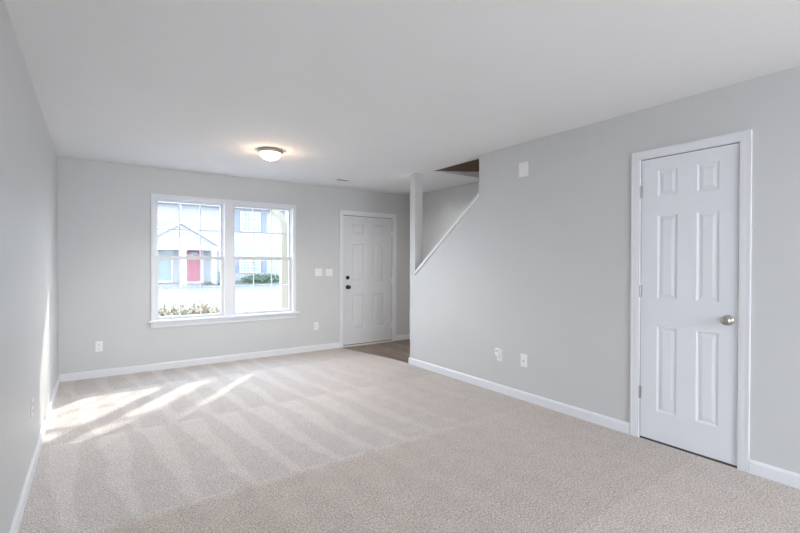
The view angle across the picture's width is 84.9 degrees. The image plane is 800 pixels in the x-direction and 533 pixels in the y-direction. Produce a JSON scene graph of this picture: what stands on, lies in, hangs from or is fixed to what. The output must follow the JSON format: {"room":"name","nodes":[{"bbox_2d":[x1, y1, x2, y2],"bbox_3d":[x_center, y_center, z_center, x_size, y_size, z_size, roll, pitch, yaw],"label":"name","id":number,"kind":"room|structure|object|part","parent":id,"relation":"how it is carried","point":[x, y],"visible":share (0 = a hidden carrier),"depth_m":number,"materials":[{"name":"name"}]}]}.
{"room":"empty living room","nodes":[
{"label":"empty living room","id":0,"kind":"room"},
{"bbox_2d":[0,0,57,532],"bbox_3d":[-0.447,0.103,-0.011,0.120,2.490,11.500,0,1,-35],"label":"wall","id":1,"kind":"structure","parent":0,"point":[28,157],"depth_m":2.35,"materials":[{"name":"grey paint"}]},
{"bbox_2d":[31,397,32,417],"bbox_3d":[-2.264,0.868,2.691,0.009,0.114,0.070,0,1,-35],"label":"wall outlet","id":2,"kind":"object","parent":1,"relation":"attached to","point":[32,397],"visible":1,"depth_m":2.68,"materials":[{"name":"white plastic"}]},
{"bbox_2d":[9,374,59,532],"bbox_3d":[-0.395,1.256,0.036,0.014,0.083,11.500,0,1,-35],"label":"baseboard","id":3,"kind":"structure","parent":1,"relation":"attached to","point":[15,525],"depth_m":2.60,"materials":[{"name":"white paint"}]},
{"bbox_2d":[57,157,408,374],"bbox_3d":[-1.813,0.050,6.142,4.960,2.490,0.140,0,1,-35],"label":"wall","id":4,"kind":"structure","parent":0,"point":[104,208],"depth_m":5.22,"materials":[{"name":"grey paint"}]},
{"bbox_2d":[95,341,102,351],"bbox_3d":[-3.403,0.905,4.941,0.070,0.114,0.009,0,1,-35],"label":"wall outlet","id":5,"kind":"object","parent":4,"relation":"attached to","point":[98,345],"visible":1,"depth_m":4.94,"materials":[{"name":"white plastic"}]},
{"bbox_2d":[148,193,299,327],"bbox_3d":[-2.264,-0.070,5.793,1.890,1.611,0.190,0,1,-35],"label":"window","id":6,"kind":"structure","parent":4,"relation":"in","point":[227,314],"depth_m":5.74,"materials":[{"name":"white paint"}]},
{"bbox_3d":[-2.675,-0.457,5.564,0.779,0.730,0.030,0,1,-35],"label":"sash","id":7,"kind":"part","parent":6,"relation":"part of","materials":[{"name":"glass"}]},
{"bbox_3d":[-2.655,0.258,5.540,0.779,0.778,0.036,0,1,-35],"label":"sash","id":8,"kind":"part","parent":6,"relation":"part of","materials":[{"name":"clear glass"}]},
{"bbox_3d":[-2.665,-0.088,5.554,0.795,1.484,0.090,0,1,-35],"label":"frame","id":9,"kind":"part","parent":6,"relation":"part of","materials":[{"name":"white plastic"}]},
{"bbox_3d":[-2.239,0.661,5.760,1.890,0.022,0.095,0,1,-35],"label":"sill","id":10,"kind":"part","parent":6,"relation":"part of","materials":[{"name":"white paint"}]},
{"bbox_3d":[-1.925,-0.460,6.091,0.802,0.730,0.030,0,1,-35],"label":"sash","id":11,"kind":"part","parent":6,"relation":"part of","materials":[{"name":"glass"}]},
{"bbox_3d":[-1.905,0.255,6.067,0.802,0.778,0.036,0,1,-35],"label":"sash","id":12,"kind":"part","parent":6,"relation":"part of","materials":[{"name":"glass"}]},
{"bbox_3d":[-1.915,-0.090,6.080,0.818,1.484,0.090,0,1,-35],"label":"frame","id":13,"kind":"part","parent":6,"relation":"part of","materials":[{"name":"white plastic"}]},
{"bbox_2d":[60,334,408,381],"bbox_3d":[-1.765,1.204,6.092,4.706,0.083,0.014,0,1,-35],"label":"baseboard","id":14,"kind":"structure","parent":4,"relation":"attached to","point":[217,359],"depth_m":5.49,"materials":[{"name":"white paint"}]},
{"bbox_2d":[314,322,317,329],"bbox_3d":[-1.238,0.881,6.462,0.070,0.114,0.009,0,1,-35],"label":"wall outlet","id":15,"kind":"object","parent":4,"relation":"attached to","point":[315,323],"visible":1,"depth_m":6.46,"materials":[{"name":"white plastic"}]},
{"bbox_2d":[315,268,321,275],"bbox_3d":[-1.203,0.086,6.474,0.116,0.114,0.018,0,1,-35],"label":"light switch","id":16,"kind":"object","parent":4,"relation":"attached to","point":[318,271],"visible":1,"depth_m":6.47,"materials":[{"name":"white plastic"}]},
{"bbox_2d":[326,269,332,275],"bbox_3d":[-1.062,0.091,6.573,0.116,0.114,0.018,0,1,-35],"label":"light switch","id":17,"kind":"object","parent":4,"relation":"attached to","point":[329,272],"visible":1,"depth_m":6.58,"materials":[{"name":"white plastic"}]},
{"bbox_2d":[339,210,395,347],"bbox_3d":[-0.523,0.191,7.013,1.052,2.108,0.189,0,1,-35],"label":"door","id":18,"kind":"structure","parent":4,"relation":"in","point":[367,240],"depth_m":6.98,"materials":[{"name":"paint"}]},
{"bbox_2d":[4,0,799,195],"bbox_3d":[1.495,-1.210,1.426,4.960,0.120,11.640,0,1,-35],"label":"ceiling","id":19,"kind":"structure","parent":0,"point":[372,94],"depth_m":2.62,"materials":[{"name":"white paint"}]},
{"bbox_2d":[257,147,282,161],"bbox_3d":[-1.317,-1.122,4.438,0.255,0.116,0.255,0,1,-35],"label":"ceiling light","id":20,"kind":"object","parent":19,"relation":"attached to","point":[270,154],"visible":1,"depth_m":4.36,"materials":[{"name":"white glass"}]},
{"bbox_3d":[-1.317,-1.114,4.438,0.217,0.073,0.217,0,1,-35],"label":"lamp shade","id":21,"kind":"part","parent":20,"relation":"part of","materials":[{"name":"white glass"}]},
{"bbox_2d":[334,178,350,181],"bbox_3d":[-0.786,-1.187,5.996,0.198,0.009,0.112,0,1,-35],"label":"ceiling vent","id":22,"kind":"object","parent":19,"relation":"in","point":[338,179],"visible":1,"depth_m":5.98,"materials":[{"name":"white plastic"}]},
{"bbox_2d":[18,339,799,532],"bbox_3d":[1.531,1.315,1.389,4.720,0.050,11.500,0,1,-35],"label":"floor","id":23,"kind":"structure","parent":0,"point":[336,440],"depth_m":2.82,"materials":[{"name":"beige carpet"}]},
{"bbox_2d":[409,181,478,333],"bbox_3d":[3.515,-1.192,2.760,0.120,5.050,11.500,0,1,-35],"label":"wall","id":24,"kind":"structure","parent":0,"point":[442,208],"depth_m":6.77,"materials":[{"name":"grey paint"}]},
{"bbox_2d":[410,66,799,473],"bbox_3d":[3.061,0.097,1.553,0.120,2.490,10.028,0,1,-35],"label":"wall","id":25,"kind":"structure","parent":0,"point":[538,267],"depth_m":3.62,"materials":[{"name":"grey paint"}]},
{"bbox_2d":[414,194,478,274],"bbox_3d":[0.561,-0.331,5.109,0.148,0.884,1.118,0,1,-35],"label":"trim","id":26,"kind":"structure","parent":25,"relation":"attached to","point":[474,200],"depth_m":5.00,"materials":[{"name":"white paint"}]},
{"bbox_2d":[497,350,501,360],"bbox_3d":[0.998,0.890,4.382,0.009,0.114,0.070,0,1,-35],"label":"wall outlet","id":27,"kind":"object","parent":25,"relation":"attached to","point":[499,358],"visible":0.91,"depth_m":4.37,"materials":[{"name":"white plastic"}]},
{"bbox_2d":[495,348,500,355],"bbox_3d":[0.977,0.855,4.373,0.035,0.074,0.050,0,1,-35],"label":"plug","id":28,"kind":"object","parent":27,"relation":"attached to","point":[497,350],"visible":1,"depth_m":4.36,"materials":[{"name":"white plastic"}]},
{"bbox_2d":[519,161,528,176],"bbox_3d":[1.168,-0.918,4.128,0.011,0.136,0.110,0,1,-35],"label":"blank cover plate","id":29,"kind":"object","parent":25,"relation":"attached to","point":[524,166],"visible":1,"depth_m":4.11,"materials":[{"name":"white plastic"}]},
{"bbox_2d":[521,354,526,366],"bbox_3d":[1.168,0.889,4.133,0.017,0.120,0.074,0,1,-35],"label":"cable jack plate","id":30,"kind":"object","parent":25,"relation":"attached to","point":[523,356],"visible":1,"depth_m":4.13,"materials":[{"name":"white plastic"}]},
{"bbox_2d":[408,357,799,488],"bbox_3d":[3.049,1.250,1.565,0.134,0.083,10.042,0,1,-35],"label":"baseboard","id":31,"kind":"structure","parent":25,"relation":"attached to","point":[776,474],"depth_m":3.72,"materials":[{"name":"white paint"}]},
{"bbox_2d":[630,129,751,472],"bbox_3d":[1.989,0.216,3.026,0.171,2.130,0.732,0,1,-35],"label":"door","id":32,"kind":"structure","parent":25,"relation":"in","point":[691,202],"depth_m":2.97,"materials":[{"name":"white paint"}]},
{"bbox_3d":[2.086,0.346,2.791,0.058,0.066,0.066,0,1,-35],"label":"knob","id":33,"kind":"part","parent":32,"relation":"part of","materials":[{"name":"silver metal"}]},
{"bbox_3d":[1.842,-1.232,4.212,1.190,5.000,3.800,0,1,-35],"label":"wall","id":34,"kind":"structure","parent":0,"visible":0},
{"bbox_2d":[435,159,478,171],"bbox_3d":[0.811,-1.464,5.678,0.950,0.564,0.011,0,1,-35],"label":"trim","id":35,"kind":"structure","parent":34,"relation":"attached to","point":[473,165],"depth_m":5.70,"materials":[{"name":"brown wood"}]},
{"label":"outside","id":36,"kind":"structure","parent":0,"visible":0},
{"bbox_2d":[159,290,278,314],"bbox_3d":[-2.495,1.388,16.063,75.000,0.150,16.860,0,1,-35],"label":"ground","id":37,"kind":"structure","parent":36,"point":[262,298],"depth_m":17.14,"materials":[{"name":"concrete"}]},
{"bbox_2d":[159,298,175,316],"bbox_3d":[-3.999,0.949,7.385,0.393,0.866,0.353,0,1,-35],"label":"flowering shrub","id":38,"kind":"object","parent":37,"relation":"on","point":[164,312],"visible":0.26,"depth_m":7.39,"materials":[{"name":"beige plant"}]},
{"bbox_2d":[168,304,179,315],"bbox_3d":[-4.047,1.018,7.858,0.292,0.720,0.279,0,1,-35],"label":"flowering shrub","id":39,"kind":"object","parent":37,"relation":"on","point":[175,309],"visible":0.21,"depth_m":7.82,"materials":[{"name":"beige plant"}]},
{"bbox_2d":[176,302,190,314],"bbox_3d":[-3.749,0.996,7.574,0.303,0.770,0.308,0,1,-35],"label":"flowering shrub","id":40,"kind":"object","parent":37,"relation":"on","point":[184,311],"visible":0.26,"depth_m":7.57,"materials":[{"name":"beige plant"}]},
{"bbox_2d":[189,302,202,314],"bbox_3d":[-3.791,1.018,8.055,0.365,0.718,0.372,0,1,-35],"label":"flowering shrub","id":41,"kind":"object","parent":37,"relation":"on","point":[193,309],"visible":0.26,"depth_m":8.00,"materials":[{"name":"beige plant"}]},
{"bbox_2d":[195,298,212,313],"bbox_3d":[-3.469,0.969,7.775,0.303,0.821,0.321,0,1,-35],"label":"flowering shrub","id":42,"kind":"object","parent":37,"relation":"on","point":[204,306],"visible":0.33,"depth_m":7.75,"materials":[{"name":"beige plant"}]},
{"bbox_2d":[208,302,219,313],"bbox_3d":[-3.467,1.023,8.268,0.352,0.705,0.308,0,1,-35],"label":"flowering shrub","id":43,"kind":"object","parent":37,"relation":"on","point":[217,309],"visible":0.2,"depth_m":8.23,"materials":[{"name":"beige plant"}]},
{"bbox_2d":[267,209,287,308],"bbox_3d":[-1.171,0.061,7.430,2.650,2.650,0.130,0,1,-35],"label":"arch","id":44,"kind":"object","parent":37,"relation":"on","point":[282,222],"visible":0.24,"depth_m":6.91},
{"bbox_3d":[-1.746,0.063,7.026,0.155,2.650,0.130,0,1,-35],"label":"post","id":45,"kind":"part","parent":44,"relation":"part of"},
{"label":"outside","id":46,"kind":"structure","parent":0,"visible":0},
{"bbox_2d":[159,285,278,293],"bbox_3d":[-8.778,1.305,25.006,75.000,0.148,5.000,0,1,-35],"label":"asphalt","id":47,"kind":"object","parent":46,"point":[268,287],"visible":0.22,"depth_m":23.62,"materials":[{"name":"white asphalt"}]},
{"bbox_2d":[158,283,278,287],"bbox_3d":[-10.215,1.165,27.051,75.000,0.090,0.200,0,1,-35],"label":"kerb","id":48,"kind":"object","parent":47,"relation":"on","point":[274,283],"visible":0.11,"depth_m":26.04,"materials":[{"name":"concrete"}]},
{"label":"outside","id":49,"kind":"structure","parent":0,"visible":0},
{"bbox_3d":[-21.137,1.123,42.598,75.000,0.180,38.000,0,1,-35],"label":"lawn","id":50,"kind":"structure","parent":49,"visible":0},
{"bbox_2d":[158,202,284,285],"bbox_3d":[-13.807,-2.921,31.272,22.800,8.120,9.900,0,1,-35],"label":"townhouse","id":51,"kind":"structure","parent":50,"relation":"on","point":[168,212],"depth_m":27.74,"materials":[{"name":"white"}]},
{"bbox_3d":[-14.300,-0.059,26.571,0.690,1.830,0.030,0,1,-35],"label":"door glass","id":52,"kind":"part","parent":51,"relation":"part of","materials":[{"name":"glass"}]},
{"bbox_3d":[-14.297,-0.044,26.567,0.870,2.040,0.080,0,1,-35],"label":"storm door","id":53,"kind":"part","parent":51,"relation":"part of","materials":[{"name":"glass"}]},
{"bbox_3d":[-12.962,-0.049,27.511,0.800,2.000,0.050,0,1,-35],"label":"door","id":54,"kind":"part","parent":51,"relation":"part of","materials":[{"name":"red paint"}]},
{"bbox_3d":[-12.960,-0.029,27.507,1.080,2.360,0.080,0,1,-35],"label":"door casing","id":55,"kind":"part","parent":51,"relation":"part of","materials":[{"name":"white wood"}]},
{"bbox_2d":[234,211,238,230],"bbox_3d":[-10.842,-3.007,28.982,0.360,1.300,0.055,0,1,-35],"label":"shutter","id":56,"kind":"object","parent":51,"relation":"hanging from","point":[236,213],"depth_m":28.96,"materials":[{"name":"blue wood"}]},
{"bbox_2d":[235,260,238,272],"bbox_3d":[-10.888,0.003,28.977,0.360,0.840,0.055,0,1,-35],"label":"shutter","id":57,"kind":"object","parent":51,"relation":"hanging from","point":[236,261],"depth_m":29.00,"materials":[{"name":"blue wood"}]},
{"bbox_3d":[-10.122,0.000,29.522,1.280,0.720,0.025,0,1,-35],"label":"pane","id":58,"kind":"part","parent":51,"relation":"part of","materials":[{"name":"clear glass"}]},
{"bbox_3d":[-10.096,-3.010,29.512,1.230,1.180,0.025,0,1,-35],"label":"pane","id":59,"kind":"part","parent":51,"relation":"part of","materials":[{"name":"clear glass"}]},
{"bbox_2d":[261,260,266,272],"bbox_3d":[-9.350,-0.003,30.058,0.360,0.840,0.055,0,1,-35],"label":"shutter","id":60,"kind":"object","parent":51,"relation":"hanging from","point":[263,262],"depth_m":30.03,"materials":[{"name":"blue wood"}]},
{"bbox_2d":[261,213,266,231],"bbox_3d":[-9.345,-3.013,30.034,0.360,1.300,0.055,0,1,-35],"label":"shutter","id":61,"kind":"object","parent":51,"relation":"hanging from","point":[263,215],"depth_m":30.01,"materials":[{"name":"blue wood"}]},
{"bbox_2d":[241,272,278,283],"bbox_3d":[-9.035,0.781,29.196,3.350,0.869,1.133,0,1,-35],"label":"hedge","id":62,"kind":"object","parent":50,"relation":"on","point":[261,278],"visible":0.89,"depth_m":28.88,"materials":[{"name":"green plant"}]}
]}

